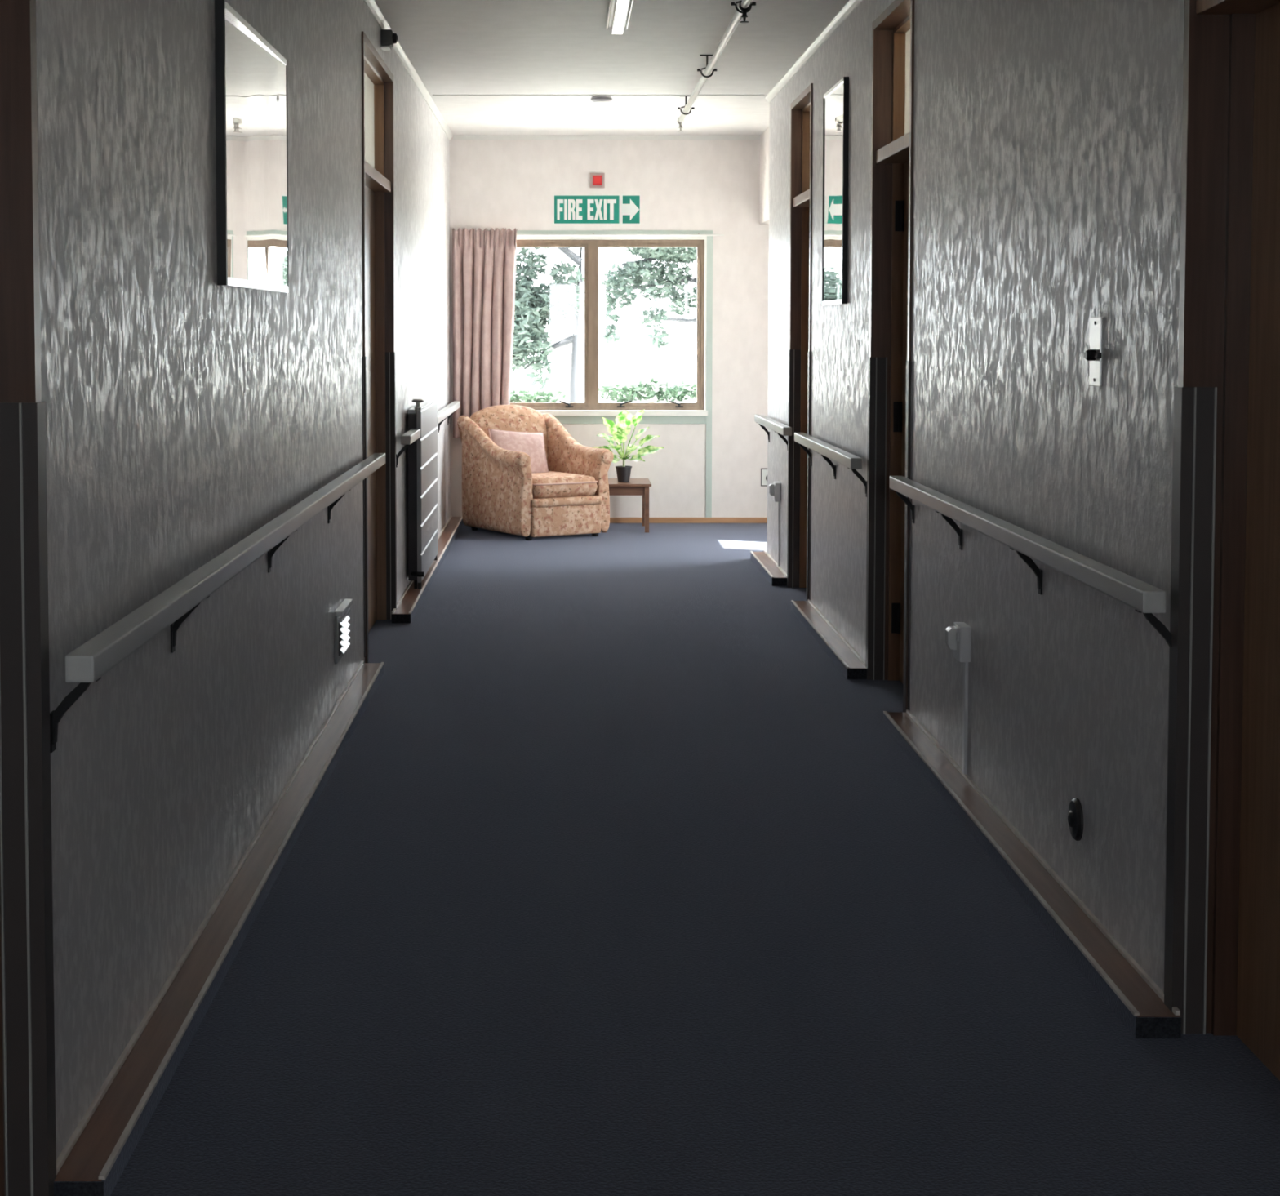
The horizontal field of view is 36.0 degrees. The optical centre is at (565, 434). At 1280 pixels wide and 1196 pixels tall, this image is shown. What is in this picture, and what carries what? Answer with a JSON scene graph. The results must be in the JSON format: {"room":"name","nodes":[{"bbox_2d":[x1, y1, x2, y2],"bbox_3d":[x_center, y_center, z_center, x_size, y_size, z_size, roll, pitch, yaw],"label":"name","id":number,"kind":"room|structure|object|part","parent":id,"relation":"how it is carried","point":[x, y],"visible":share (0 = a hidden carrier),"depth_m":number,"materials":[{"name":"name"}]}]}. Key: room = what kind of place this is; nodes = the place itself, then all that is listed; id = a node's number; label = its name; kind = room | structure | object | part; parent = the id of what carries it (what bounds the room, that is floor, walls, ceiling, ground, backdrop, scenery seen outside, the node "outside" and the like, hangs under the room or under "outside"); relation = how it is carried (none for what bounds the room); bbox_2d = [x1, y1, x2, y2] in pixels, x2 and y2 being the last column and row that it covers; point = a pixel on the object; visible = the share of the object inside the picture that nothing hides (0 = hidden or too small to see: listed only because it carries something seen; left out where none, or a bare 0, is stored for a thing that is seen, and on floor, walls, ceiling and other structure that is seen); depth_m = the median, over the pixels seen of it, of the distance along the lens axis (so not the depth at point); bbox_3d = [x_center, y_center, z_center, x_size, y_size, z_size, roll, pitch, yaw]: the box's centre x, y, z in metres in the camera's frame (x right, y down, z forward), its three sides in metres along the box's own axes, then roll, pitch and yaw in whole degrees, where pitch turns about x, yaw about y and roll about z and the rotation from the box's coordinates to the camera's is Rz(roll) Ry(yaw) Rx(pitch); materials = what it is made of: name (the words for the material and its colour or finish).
{"room":"care home corridor","nodes":[
{"label":"care home corridor","id":0,"kind":"room"},
{"bbox_2d":[35,0,450,1159],"bbox_3d":[-0.915,-0.285,5.553,0.180,2.770,17.120,0,3,0],"label":"wall","id":1,"kind":"structure","parent":0,"point":[187,412],"depth_m":4.32,"materials":[{"name":"paper"}]},
{"bbox_2d":[0,0,56,1195],"bbox_3d":[-0.908,-0.036,2.512,0.189,2.600,1.200,0,3,0],"label":"door","id":2,"kind":"structure","parent":1,"relation":"in","point":[28,1139],"depth_m":3.06,"materials":[{"name":"brown wood"}]},
{"bbox_3d":[-0.910,-0.036,2.512,0.186,2.600,1.120,0,3,0],"label":"frame","id":3,"kind":"part","parent":2,"relation":"part of","materials":[{"name":"brown wood"}]},
{"bbox_2d":[49,453,385,752],"bbox_3d":[-0.784,0.293,5.629,0.082,0.163,5.050,0,3,0],"label":"handrail","id":4,"kind":"object","parent":1,"relation":"attached to","point":[86,664],"visible":0.99,"depth_m":3.95,"materials":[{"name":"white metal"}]},
{"bbox_2d":[53,661,383,1195],"bbox_3d":[-0.779,1.074,5.559,0.091,0.054,4.854,0,3,0],"label":"baseboard","id":5,"kind":"structure","parent":1,"relation":"attached to","point":[93,1160],"depth_m":4.09,"materials":[{"name":"brown wood"}]},
{"bbox_2d":[214,0,288,293],"bbox_3d":[-0.814,-0.718,5.179,0.022,0.670,1.060,0,3,0],"label":"wall mirror","id":6,"kind":"object","parent":1,"relation":"attached to","point":[251,118],"visible":1,"depth_m":5.08,"materials":[{"name":"black metal"}]},
{"bbox_3d":[-0.814,-0.690,4.658,0.022,0.670,0.016,0,3,0],"label":"frame","id":7,"kind":"part","parent":6,"relation":"part of","materials":[{"name":"black metal"}]},
{"bbox_3d":[-0.814,-0.393,5.196,0.022,0.019,1.028,0,3,0],"label":"frame","id":8,"kind":"part","parent":6,"relation":"part of","materials":[{"name":"silver metal"}]},
{"bbox_3d":[-0.814,-1.044,5.161,0.022,0.016,1.028,0,3,0],"label":"frame","id":9,"kind":"part","parent":6,"relation":"part of","materials":[{"name":"silver metal"}]},
{"bbox_3d":[-0.814,-0.746,5.700,0.022,0.670,0.016,0,3,0],"label":"frame","id":10,"kind":"part","parent":6,"relation":"part of","materials":[{"name":"silver metal"}]},
{"bbox_2d":[334,599,352,663],"bbox_3d":[-0.810,0.718,7.209,0.030,0.188,0.340,0,3,0],"label":"air vent","id":11,"kind":"object","parent":1,"relation":"in","point":[341,617],"visible":1,"depth_m":7.12,"materials":[{"name":"grey plastic"}]},
{"bbox_3d":[-0.820,0.719,7.209,0.010,0.185,0.340,0,3,0],"label":"frame","id":12,"kind":"part","parent":11,"relation":"part of","materials":[{"name":"grey plastic"}]},
{"bbox_2d":[334,599,352,616],"bbox_3d":[-0.810,0.632,7.205,0.030,0.016,0.340,0,3,0],"label":"hood","id":13,"kind":"object","parent":11,"relation":"attached to","point":[344,609],"depth_m":7.18,"materials":[{"name":"white plastic"}]},
{"bbox_2d":[337,608,350,622],"bbox_3d":[-0.808,0.661,7.206,0.014,0.011,0.280,0,3,0],"label":"hood","id":14,"kind":"object","parent":11,"relation":"attached to","point":[345,618],"depth_m":7.18,"materials":[{"name":"white plastic"}]},
{"bbox_2d":[361,31,396,662],"bbox_3d":[-0.908,-0.373,8.743,0.189,2.600,1.480,0,3,0],"label":"door","id":15,"kind":"structure","parent":1,"relation":"in","point":[379,358],"depth_m":9.35,"materials":[{"name":"brown wood"}]},
{"bbox_3d":[-0.911,-1.402,8.687,0.012,0.471,1.332,0,3,0],"label":"transom pane","id":16,"kind":"part","parent":15,"relation":"part of","materials":[{"name":"clear glass"}]},
{"bbox_2d":[380,29,397,50],"bbox_3d":[-0.789,-1.774,8.847,0.072,0.083,0.100,0,3,0],"label":"sensor","id":17,"kind":"object","parent":1,"relation":"attached to","point":[388,37],"visible":1,"depth_m":8.81,"materials":[{"name":"grey plastic"}]},
{"bbox_2d":[363,0,453,139],"bbox_3d":[-0.811,-1.652,5.479,0.028,0.032,17.120,0,3,0],"label":"crown molding","id":18,"kind":"structure","parent":1,"relation":"attached to","point":[372,6],"depth_m":10.25,"materials":[{"name":"white paint"}]},
{"bbox_2d":[395,428,420,466],"bbox_3d":[-0.784,0.068,9.783,0.082,0.163,0.650,0,3,0],"label":"handrail","id":19,"kind":"object","parent":1,"relation":"attached to","point":[411,436],"visible":1,"depth_m":9.61,"materials":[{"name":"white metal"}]},
{"bbox_3d":[-0.766,0.009,9.780,0.046,0.044,0.650,0,3,0],"label":"rail","id":20,"kind":"part","parent":19,"relation":"part of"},
{"bbox_2d":[407,399,437,588],"bbox_3d":[-0.772,0.276,10.794,0.086,0.984,1.313,0,3,0],"label":"radiator","id":21,"kind":"object","parent":1,"relation":"attached to","point":[422,455],"visible":1,"depth_m":10.23,"materials":[{"name":"grey metal"}]},
{"bbox_3d":[-0.789,0.292,10.806,0.048,0.860,1.270,0,3,0],"label":"panel","id":22,"kind":"part","parent":21,"relation":"part of","materials":[{"name":"grey metal"}]},
{"bbox_2d":[408,400,434,413],"bbox_3d":[-0.787,-0.151,10.803,0.056,0.022,1.210,0,3,0],"label":"grille","id":23,"kind":"object","parent":21,"relation":"attached to","point":[426,406],"depth_m":10.66,"materials":[{"name":"white plastic"}]},
{"bbox_3d":[-0.753,0.287,10.806,0.023,0.890,1.290,0,3,0],"label":"panel","id":24,"kind":"part","parent":21,"relation":"part of","materials":[{"name":"grey paint"}]},
{"bbox_2d":[391,515,462,622],"bbox_3d":[-0.779,0.739,11.765,0.091,0.054,4.824,0,3,0],"label":"baseboard","id":25,"kind":"structure","parent":1,"relation":"attached to","point":[409,602],"depth_m":10.51,"materials":[{"name":"brown wood"}]},
{"bbox_2d":[437,400,460,432],"bbox_3d":[-0.784,-0.090,12.719,0.082,0.163,2.490,0,3,0],"label":"handrail","id":26,"kind":"object","parent":1,"relation":"attached to","point":[450,409],"visible":0.72,"depth_m":12.80,"materials":[{"name":"white metal"}]},
{"bbox_2d":[449,136,768,517],"bbox_3d":[0.598,-0.751,14.175,3.205,2.770,0.150,0,3,0],"label":"wall","id":27,"kind":"structure","parent":0,"point":[682,184],"depth_m":14.06,"materials":[{"name":"beige paint"}]},
{"bbox_2d":[553,194,620,224],"bbox_3d":[0.153,-1.606,14.050,0.479,0.214,0.007,0,3,0],"label":"exit sign","id":28,"kind":"object","parent":27,"relation":"attached to","point":[568,209],"visible":1,"depth_m":14.05,"materials":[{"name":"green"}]},
{"bbox_2d":[482,230,712,517],"bbox_3d":[0.196,-0.431,14.111,1.712,2.057,0.012,0,3,0],"label":"trim","id":29,"kind":"structure","parent":27,"relation":"attached to","point":[709,238],"depth_m":14.08,"materials":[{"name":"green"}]},
{"bbox_2d":[590,173,604,187],"bbox_3d":[0.229,-1.811,14.028,0.105,0.106,0.030,0,3,0],"label":"button","id":30,"kind":"object","parent":27,"relation":"attached to","point":[597,180],"visible":1,"depth_m":14.03,"materials":[{"name":"red plastic"}]},
{"bbox_2d":[453,134,759,139],"bbox_3d":[0.295,-2.114,14.012,2.184,0.032,0.028,0,3,0],"label":"crown molding","id":31,"kind":"structure","parent":27,"relation":"attached to","point":[455,136],"depth_m":14.01,"materials":[{"name":"white paint"}]},
{"bbox_2d":[462,517,767,523],"bbox_3d":[0.657,0.616,14.167,2.785,0.040,0.014,0,3,0],"label":"baseboard","id":32,"kind":"structure","parent":27,"relation":"attached to","point":[612,520],"depth_m":14.16,"materials":[{"name":"brown wood"}]},
{"bbox_2d":[509,233,724,423],"bbox_3d":[0.165,-0.760,14.149,1.930,1.359,0.201,0,3,0],"label":"window","id":33,"kind":"structure","parent":27,"relation":"in","point":[589,411],"depth_m":14.12,"materials":[{"name":"brown wood"}]},
{"bbox_2d":[452,227,517,437],"bbox_3d":[-0.573,-0.723,14.014,0.463,1.490,0.096,0,3,0],"label":"curtain","id":34,"kind":"object","parent":33,"relation":"hanging from","point":[484,262],"visible":0.86,"depth_m":13.99,"materials":[{"name":"pink fabric"}]},
{"bbox_3d":[-0.209,-0.788,14.161,0.748,1.173,0.036,0,3,0],"label":"sash","id":35,"kind":"part","parent":33,"relation":"part of","materials":[{"name":"clear glass"}]},
{"bbox_3d":[0.165,-1.425,14.032,1.930,0.018,0.039,0,3,0],"label":"curtain rail","id":36,"kind":"part","parent":33,"relation":"part of","materials":[{"name":"white metal"}]},
{"bbox_3d":[0.165,-1.421,14.019,1.930,0.012,0.012,0,3,0],"label":"rail","id":37,"kind":"part","parent":33,"relation":"part of","materials":[{"name":"white"}]},
{"bbox_3d":[0.180,-0.153,14.110,1.680,0.038,0.045,0,3,0],"label":"sill","id":38,"kind":"part","parent":33,"relation":"part of","materials":[{"name":"white wood"}]},
{"bbox_3d":[0.593,-0.788,14.161,0.762,1.173,0.036,0,3,0],"label":"sash","id":39,"kind":"part","parent":33,"relation":"part of","materials":[{"name":"clear glass"}]},
{"bbox_2d":[621,194,640,224],"bbox_3d":[0.468,-1.606,14.050,0.140,0.214,0.007,0,3,0],"label":"arrow sign","id":40,"kind":"object","parent":27,"relation":"attached to","point":[630,203],"visible":1,"depth_m":14.05,"materials":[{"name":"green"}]},
{"bbox_2d":[760,467,767,486],"bbox_3d":[1.470,0.307,14.145,0.130,0.130,0.024,0,3,0],"label":"wall outlet","id":41,"kind":"object","parent":27,"relation":"attached to","point":[763,470],"visible":0.34,"depth_m":14.15,"materials":[{"name":"grey plastic"}]},
{"bbox_2d":[374,0,848,134],"bbox_3d":[0.588,-1.728,5.475,3.225,0.120,17.420,0,3,0],"label":"ceiling","id":42,"kind":"structure","parent":0,"point":[454,46],"depth_m":9.99,"materials":[{"name":"paint"}]},
{"bbox_2d":[432,94,764,96],"bbox_3d":[0.195,-1.997,11.589,1.950,0.004,0.040,0,3,0],"label":"trim","id":43,"kind":"structure","parent":42,"relation":"attached to","point":[433,95],"depth_m":11.57,"materials":[{"name":"white paint"}]},
{"bbox_2d":[591,95,612,103],"bbox_3d":[0.215,-1.982,11.660,0.127,0.040,0.127,0,3,0],"label":"smoke detector","id":44,"kind":"object","parent":42,"relation":"attached to","point":[601,99],"visible":1,"depth_m":11.62,"materials":[{"name":"white plastic"}]},
{"bbox_2d":[605,0,634,34],"bbox_3d":[0.232,-1.782,8.056,0.101,0.052,1.580,0,3,0],"label":"ceiling light","id":45,"kind":"object","parent":42,"relation":"attached to","point":[620,11],"visible":1,"depth_m":8.37,"materials":[{"name":"grey plastic"}]},
{"bbox_3d":[0.187,-1.776,8.026,0.012,0.020,1.500,0,3,0],"label":"rail","id":46,"kind":"part","parent":45,"relation":"part of","materials":[{"name":"white metal"}]},
{"bbox_2d":[610,0,629,34],"bbox_3d":[0.234,-1.771,8.061,0.057,0.030,1.570,0,3,0],"label":"diffuser","id":47,"kind":"object","parent":45,"relation":"attached to","point":[620,9],"depth_m":8.38,"materials":[{"name":"white plastic"}]},
{"bbox_3d":[0.276,-1.776,8.026,0.012,0.020,1.500,0,3,0],"label":"rail","id":48,"kind":"part","parent":45,"relation":"part of","materials":[{"name":"white metal"}]},
{"bbox_2d":[677,0,755,131],"bbox_3d":[0.712,-1.542,4.599,0.100,0.157,15.152,0,3,0],"label":"pipe","id":49,"kind":"object","parent":42,"relation":"hanging from","point":[744,6],"visible":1,"depth_m":9.25,"materials":[{"name":"white metal"}]},
{"bbox_2d":[110,523,1279,1195],"bbox_3d":[0.588,1.158,5.631,3.225,0.120,17.420,0,3,0],"label":"floor","id":50,"kind":"structure","parent":0,"point":[611,879],"depth_m":4.38,"materials":[{"name":"blue carpet"}]},
{"bbox_2d":[457,404,613,540],"bbox_3d":[-0.212,0.242,13.442,0.764,0.866,0.914,-2,4,-31],"label":"armchair","id":51,"kind":"object","parent":50,"relation":"on","point":[501,493],"visible":0.98,"depth_m":13.23,"materials":[{"name":"beige fabric"}]},
{"bbox_3d":[-0.491,0.269,13.287,0.131,0.777,0.879,-2,4,-31],"label":"arm","id":52,"kind":"part","parent":51,"relation":"part of","materials":[{"name":"beige fabric"}]},
{"bbox_3d":[-0.385,0.198,13.728,0.590,0.822,0.251,-2,4,-31],"label":"backrest","id":53,"kind":"part","parent":51,"relation":"part of","materials":[{"name":"beige fabric"}]},
{"bbox_2d":[488,428,549,472],"bbox_3d":[-0.311,0.143,13.474,0.458,0.372,0.217,-2,4,-28],"label":"cushion","id":54,"kind":"object","parent":51,"relation":"on","point":[532,444],"visible":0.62,"depth_m":13.45,"materials":[{"name":"pink fabric"}]},
{"bbox_3d":[0.003,0.568,13.101,0.530,0.200,0.050,-2,4,-31],"label":"panel","id":55,"kind":"part","parent":51,"relation":"part of","materials":[{"name":"beige fabric"}]},
{"bbox_2d":[532,471,599,498],"bbox_3d":[-0.157,0.332,13.355,0.509,0.137,0.686,-2,4,-31],"label":"seat cushion","id":56,"kind":"object","parent":51,"relation":"on","point":[551,484],"depth_m":13.10,"materials":[{"name":"beige fabric"}]},
{"bbox_3d":[0.056,0.252,13.616,0.131,0.777,0.879,-2,4,-31],"label":"arm","id":57,"kind":"part","parent":51,"relation":"part of","materials":[{"name":"beige fabric"}]},
{"bbox_2d":[602,478,651,532],"bbox_3d":[0.417,0.492,13.727,0.345,0.336,0.520,0,3,0],"label":"side table","id":58,"kind":"object","parent":50,"relation":"on","point":[635,486],"visible":0.56,"depth_m":13.49,"materials":[{"name":"brown wood"}]},
{"bbox_2d":[592,408,664,482],"bbox_3d":[0.419,0.073,13.648,0.462,0.506,0.407,-3,4,-42],"label":"potted plant","id":59,"kind":"object","parent":58,"relation":"on","point":[624,419],"visible":0.95,"depth_m":13.61,"materials":[{"name":"green plant"}]},
{"bbox_3d":[0.405,0.273,13.655,0.116,0.108,0.116,0,3,0],"label":"pot","id":60,"kind":"part","parent":59,"relation":"part of","materials":[{"name":"grey"}]},
{"bbox_3d":[0.560,0.489,13.947,0.030,0.318,0.030,0,3,0],"label":"leg","id":61,"kind":"part","parent":58,"relation":"part of","materials":[{"name":"brown wood"}]},
{"bbox_3d":[0.560,0.513,13.502,0.030,0.318,0.030,0,3,0],"label":"leg","id":62,"kind":"part","parent":58,"relation":"part of","materials":[{"name":"brown wood"}]},
{"bbox_2d":[759,126,769,224],"bbox_3d":[1.794,-0.681,12.867,0.813,2.770,2.470,0,3,0],"label":"wall","id":63,"kind":"structure","parent":0,"point":[764,136],"depth_m":13.71,"materials":[{"name":"beige paint"}]},
{"bbox_2d":[767,0,1184,991],"bbox_3d":[1.305,-0.223,4.394,0.180,2.770,14.800,0,3,0],"label":"wall","id":64,"kind":"structure","parent":0,"point":[1047,134],"depth_m":5.16,"materials":[{"name":"paint"}]},
{"bbox_2d":[750,550,786,586],"bbox_3d":[1.169,0.762,11.336,0.091,0.054,1.244,0,3,0],"label":"baseboard","id":65,"kind":"structure","parent":64,"relation":"attached to","point":[766,565],"depth_m":11.16,"materials":[{"name":"brown wood"}]},
{"bbox_2d":[754,413,791,450],"bbox_3d":[1.174,0.002,11.016,0.082,0.163,1.560,0,3,0],"label":"handrail","id":66,"kind":"object","parent":64,"relation":"attached to","point":[782,429],"visible":0.99,"depth_m":10.76,"materials":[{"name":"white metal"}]},
{"bbox_3d":[1.156,-0.058,11.013,0.046,0.044,1.560,0,3,0],"label":"rail","id":67,"kind":"part","parent":66,"relation":"part of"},
{"bbox_2d":[768,481,781,566],"bbox_3d":[1.185,0.508,11.146,0.060,0.478,0.105,0,3,0],"label":"electrical outlet","id":68,"kind":"object","parent":64,"relation":"attached to","point":[775,489],"visible":1,"depth_m":11.13,"materials":[{"name":"white plastic"}]},
{"bbox_2d":[786,83,813,600],"bbox_3d":[1.298,-0.450,10.171,0.189,2.600,0.960,0,3,0],"label":"door","id":69,"kind":"structure","parent":64,"relation":"in","point":[800,353],"depth_m":10.56,"materials":[{"name":"brown wood"}]},
{"bbox_2d":[764,0,862,102],"bbox_3d":[1.201,-1.590,4.321,0.028,0.032,14.800,0,3,0],"label":"crown molding","id":70,"kind":"structure","parent":64,"relation":"attached to","point":[851,5],"depth_m":9.44,"materials":[{"name":"white paint"}]},
{"bbox_2d":[791,599,866,679],"bbox_3d":[1.169,0.898,8.829,0.091,0.054,1.944,0,3,0],"label":"baseboard","id":71,"kind":"structure","parent":64,"relation":"attached to","point":[845,657],"depth_m":8.59,"materials":[{"name":"brown wood"}]},
{"bbox_2d":[794,432,866,497],"bbox_3d":[1.174,0.122,8.787,0.082,0.163,1.935,0,3,0],"label":"handrail","id":72,"kind":"object","parent":64,"relation":"attached to","point":[853,462],"visible":1,"depth_m":8.54,"materials":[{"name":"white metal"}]},
{"bbox_3d":[1.156,0.063,8.784,0.046,0.044,1.935,0,3,0],"label":"rail","id":73,"kind":"part","parent":72,"relation":"part of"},
{"bbox_2d":[822,76,848,305],"bbox_3d":[1.204,-1.067,8.795,0.022,0.970,0.680,0,3,0],"label":"wall mirror","id":74,"kind":"object","parent":64,"relation":"attached to","point":[836,100],"visible":1,"depth_m":8.72,"materials":[{"name":"black metal"}]},
{"bbox_3d":[1.204,-1.084,9.127,0.022,0.970,0.016,0,3,0],"label":"frame","id":75,"kind":"part","parent":74,"relation":"part of","materials":[{"name":"silver metal"}]},
{"bbox_3d":[1.204,-0.592,8.821,0.022,0.019,0.648,0,3,0],"label":"frame","id":76,"kind":"part","parent":74,"relation":"part of","materials":[{"name":"silver metal"}]},
{"bbox_3d":[1.204,-1.543,8.770,0.022,0.016,0.648,0,3,0],"label":"frame","id":77,"kind":"part","parent":74,"relation":"part of","materials":[{"name":"silver metal"}]},
{"bbox_3d":[1.204,-1.048,8.464,0.022,0.970,0.016,0,3,0],"label":"frame","id":78,"kind":"part","parent":74,"relation":"part of","materials":[{"name":"black metal"}]},
{"bbox_2d":[865,0,914,711],"bbox_3d":[1.298,-0.298,7.365,0.189,2.600,0.980,0,3,0],"label":"door","id":79,"kind":"structure","parent":64,"relation":"in","point":[890,364],"depth_m":7.76,"materials":[{"name":"brown wood"}]},
{"bbox_3d":[1.336,-1.327,7.309,0.012,0.471,0.832,0,3,0],"label":"transom pane","id":80,"kind":"part","parent":79,"relation":"part of","materials":[{"name":"clear glass"}]},
{"bbox_2d":[945,622,971,774],"bbox_3d":[1.185,0.800,5.954,0.060,0.455,0.105,0,3,0],"label":"electrical outlet","id":81,"kind":"object","parent":64,"relation":"attached to","point":[957,637],"visible":1,"depth_m":5.94,"materials":[{"name":"white plastic"}]},
{"bbox_2d":[955,632,959,640],"bbox_3d":[1.179,0.608,5.915,0.005,0.024,0.017,0,3,0],"label":"switch","id":82,"kind":"object","parent":81,"relation":"attached to","point":[957,633],"depth_m":5.91,"materials":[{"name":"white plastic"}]},
{"bbox_2d":[888,475,1172,646],"bbox_3d":[1.174,0.306,5.379,0.082,0.163,3.030,0,3,0],"label":"handrail","id":83,"kind":"object","parent":64,"relation":"attached to","point":[1147,599],"visible":1,"depth_m":4.72,"materials":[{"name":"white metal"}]},
{"bbox_2d":[883,709,1181,1038],"bbox_3d":[1.169,1.082,5.424,0.091,0.054,3.084,0,3,0],"label":"baseboard","id":84,"kind":"structure","parent":64,"relation":"attached to","point":[1132,995],"depth_m":4.73,"materials":[{"name":"brown wood"}]},
{"bbox_2d":[1067,797,1083,840],"bbox_3d":[1.204,0.911,4.666,0.022,0.100,0.100,0,3,0],"label":"door stop","id":85,"kind":"object","parent":64,"relation":"attached to","point":[1075,815],"visible":1,"depth_m":4.64,"materials":[{"name":"grey rubber"}]},
{"bbox_2d":[1083,316,1102,386],"bbox_3d":[1.202,-0.190,4.496,0.026,0.157,0.120,0,3,0],"label":"wall plate","id":86,"kind":"object","parent":64,"relation":"attached to","point":[1095,354],"visible":1,"depth_m":4.49,"materials":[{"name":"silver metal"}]},
{"bbox_2d":[1163,0,1279,1080],"bbox_3d":[1.298,-0.082,3.365,0.189,2.600,1.110,0,3,0],"label":"door","id":87,"kind":"structure","parent":64,"relation":"in","point":[1222,942],"depth_m":3.83,"materials":[{"name":"brown wood"}]},
{"bbox_3d":[1.300,-0.082,3.365,0.186,2.600,1.030,0,3,0],"label":"frame","id":88,"kind":"part","parent":87,"relation":"part of","materials":[{"name":"brown wood"}]},
{"label":"outside","id":89,"kind":"structure","parent":0,"visible":0},
{"bbox_2d":[510,366,696,402],"bbox_3d":[0.000,-0.993,52.157,120.000,0.150,75.730,0,3,0],"label":"ground","id":90,"kind":"structure","parent":89,"point":[560,381],"depth_m":68.66,"materials":[{"name":"white"}]},
{"bbox_2d":[510,386,565,402],"bbox_3d":[-0.404,0.101,20.034,0.836,1.175,0.596,0,3,0],"label":"hedge","id":91,"kind":"object","parent":90,"relation":"on","point":[537,396],"visible":0.04,"depth_m":19.93,"materials":[{"name":"green plant"}]},
{"bbox_2d":[511,247,584,402],"bbox_3d":[-0.317,-2.018,23.909,2.062,4.955,2.641,0,3,0],"label":"tree","id":92,"kind":"object","parent":90,"relation":"on","point":[532,304],"visible":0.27,"depth_m":23.83,"materials":[{"name":"green plant"}]},
{"bbox_2d":[598,377,696,402],"bbox_3d":[0.861,0.046,20.042,1.336,1.282,0.592,0,3,0],"label":"hedge","id":93,"kind":"object","parent":90,"relation":"on","point":[626,393],"visible":0.1,"depth_m":19.93,"materials":[{"name":"green plant"}]},
{"bbox_2d":[598,350,696,402],"bbox_3d":[1.285,-0.215,22.506,1.830,1.500,0.090,0,3,0],"label":"fence","id":94,"kind":"object","parent":90,"relation":"on","point":[670,356],"visible":0.19,"depth_m":22.44,"materials":[{"name":"grey paint"}]},
{"bbox_3d":[0.400,-0.216,22.521,0.060,1.500,0.060,0,3,0],"label":"post","id":95,"kind":"part","parent":94,"relation":"part of","materials":[{"name":"grey paint"}]},
{"bbox_3d":[1.285,-0.893,22.439,1.830,0.024,0.030,0,3,0],"label":"rail","id":96,"kind":"part","parent":94,"relation":"part of","materials":[{"name":"grey paint"}]},
{"bbox_3d":[1.285,-0.673,22.451,1.830,0.024,0.030,0,3,0],"label":"rail","id":97,"kind":"part","parent":94,"relation":"part of","materials":[{"name":"grey paint"}]},
{"bbox_3d":[1.200,-0.216,22.521,0.060,1.500,0.060,0,3,0],"label":"post","id":98,"kind":"part","parent":94,"relation":"part of","materials":[{"name":"grey paint"}]},
{"bbox_2d":[599,247,697,350],"bbox_3d":[1.825,-2.183,27.871,2.409,4.857,2.409,2,4,37],"label":"tree","id":99,"kind":"object","parent":90,"relation":"on","point":[636,273],"visible":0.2,"depth_m":27.82,"materials":[{"name":"green plant"}]}
]}

